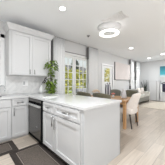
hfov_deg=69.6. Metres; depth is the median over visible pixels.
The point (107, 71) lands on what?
bush
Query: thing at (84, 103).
countertop
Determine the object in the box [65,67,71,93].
bush
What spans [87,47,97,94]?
curtain
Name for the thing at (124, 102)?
dining table
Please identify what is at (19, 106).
base cabinet
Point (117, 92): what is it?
dining chair
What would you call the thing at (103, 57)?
wall
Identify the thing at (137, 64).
curtain
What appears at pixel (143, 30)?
ceiling
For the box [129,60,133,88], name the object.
curtain
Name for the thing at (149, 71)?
wall
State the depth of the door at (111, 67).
5.91 m
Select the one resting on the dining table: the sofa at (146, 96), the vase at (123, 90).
the vase at (123, 90)
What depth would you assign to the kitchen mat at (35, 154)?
1.93 m
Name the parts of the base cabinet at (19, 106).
drawer, door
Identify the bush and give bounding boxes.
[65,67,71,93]
[69,69,84,91]
[80,72,85,86]
[104,68,109,81]
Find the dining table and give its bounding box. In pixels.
[91,95,137,128]
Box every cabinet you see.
[0,99,10,142]
[3,21,53,76]
[11,97,28,139]
[41,101,57,155]
[53,104,81,164]
[149,80,160,100]
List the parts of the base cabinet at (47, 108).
drawer, door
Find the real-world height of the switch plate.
0.150 m
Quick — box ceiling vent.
[101,11,128,22]
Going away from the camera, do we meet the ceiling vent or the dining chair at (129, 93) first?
the ceiling vent
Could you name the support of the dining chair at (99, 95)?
on the floor
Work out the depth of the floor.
2.44 m
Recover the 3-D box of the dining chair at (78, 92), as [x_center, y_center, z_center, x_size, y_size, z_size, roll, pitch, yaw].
[0.116,0.745,3.757,0.571,0.950,0.572,0,0,-44]
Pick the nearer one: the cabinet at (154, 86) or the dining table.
the dining table
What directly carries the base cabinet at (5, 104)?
on the floor
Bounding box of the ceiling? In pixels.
[0,0,164,62]
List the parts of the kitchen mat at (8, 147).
panel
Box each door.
[65,51,87,94]
[101,63,113,93]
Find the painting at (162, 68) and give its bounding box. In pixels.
[160,66,164,76]
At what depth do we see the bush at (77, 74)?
9.14 m
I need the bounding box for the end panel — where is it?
[82,103,119,164]
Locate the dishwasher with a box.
[28,98,44,144]
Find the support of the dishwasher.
on the floor
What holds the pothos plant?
on the countertop
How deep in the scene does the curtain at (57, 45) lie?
3.89 m
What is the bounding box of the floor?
[0,100,164,164]
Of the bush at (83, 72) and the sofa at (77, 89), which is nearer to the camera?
the sofa at (77, 89)
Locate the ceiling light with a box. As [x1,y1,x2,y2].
[97,21,120,37]
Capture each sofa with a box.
[76,88,85,94]
[129,89,149,101]
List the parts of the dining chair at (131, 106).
seat, backrest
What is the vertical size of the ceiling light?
0.195 m
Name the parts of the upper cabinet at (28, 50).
door, crown moulding, door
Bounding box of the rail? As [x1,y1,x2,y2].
[54,35,98,49]
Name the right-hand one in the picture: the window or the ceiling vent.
the ceiling vent
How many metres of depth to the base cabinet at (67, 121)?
1.64 m
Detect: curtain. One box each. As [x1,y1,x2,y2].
[51,36,64,93]
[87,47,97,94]
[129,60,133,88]
[135,61,139,88]
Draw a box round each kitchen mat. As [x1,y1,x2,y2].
[0,140,18,155]
[9,143,66,164]
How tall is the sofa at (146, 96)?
0.820 m
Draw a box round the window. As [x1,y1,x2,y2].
[0,33,4,85]
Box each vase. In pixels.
[39,77,46,92]
[105,82,110,94]
[121,89,126,97]
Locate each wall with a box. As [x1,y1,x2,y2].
[0,20,135,94]
[140,60,164,90]
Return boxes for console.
[160,92,164,101]
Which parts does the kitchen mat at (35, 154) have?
panel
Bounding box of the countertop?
[0,92,121,110]
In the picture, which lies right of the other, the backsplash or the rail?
the rail
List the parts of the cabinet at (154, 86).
door, door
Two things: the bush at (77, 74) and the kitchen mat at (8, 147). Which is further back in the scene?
the bush at (77, 74)
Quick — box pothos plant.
[43,60,58,93]
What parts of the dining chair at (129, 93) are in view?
backrest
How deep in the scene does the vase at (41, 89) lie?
3.37 m
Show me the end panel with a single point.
(101, 125)
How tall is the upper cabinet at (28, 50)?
1.175 m
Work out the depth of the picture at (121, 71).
6.81 m
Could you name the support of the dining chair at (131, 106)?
on the floor
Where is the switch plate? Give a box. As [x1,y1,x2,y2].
[22,80,27,85]
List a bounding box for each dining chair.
[77,91,90,96]
[93,93,110,98]
[111,89,120,95]
[120,90,137,104]
[120,93,140,128]
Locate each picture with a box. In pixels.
[114,62,129,79]
[160,82,164,91]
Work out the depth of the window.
2.87 m
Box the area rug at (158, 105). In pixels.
[138,101,164,109]
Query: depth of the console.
7.50 m
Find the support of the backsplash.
attached to the wall at (103, 57)
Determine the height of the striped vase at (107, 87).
0.491 m
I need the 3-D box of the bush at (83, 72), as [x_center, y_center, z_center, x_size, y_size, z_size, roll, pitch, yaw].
[0.456,0.053,10.560,1.684,2.518,1.268,0,0,-44]
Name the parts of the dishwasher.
handle, door, control panel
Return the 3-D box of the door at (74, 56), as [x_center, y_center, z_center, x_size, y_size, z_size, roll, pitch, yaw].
[-0.326,0.063,4.491,1.770,2.315,0.165,0,0,-44]
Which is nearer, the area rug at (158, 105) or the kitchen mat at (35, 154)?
the kitchen mat at (35, 154)
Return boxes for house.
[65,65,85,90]
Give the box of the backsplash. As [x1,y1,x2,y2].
[0,75,49,94]
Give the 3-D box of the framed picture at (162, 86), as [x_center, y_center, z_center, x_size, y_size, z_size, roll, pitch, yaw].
[5.220,0.289,7.559,0.052,0.642,0.440,0,0,-44]
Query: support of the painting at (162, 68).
attached to the wall at (149, 71)
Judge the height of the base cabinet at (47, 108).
0.874 m

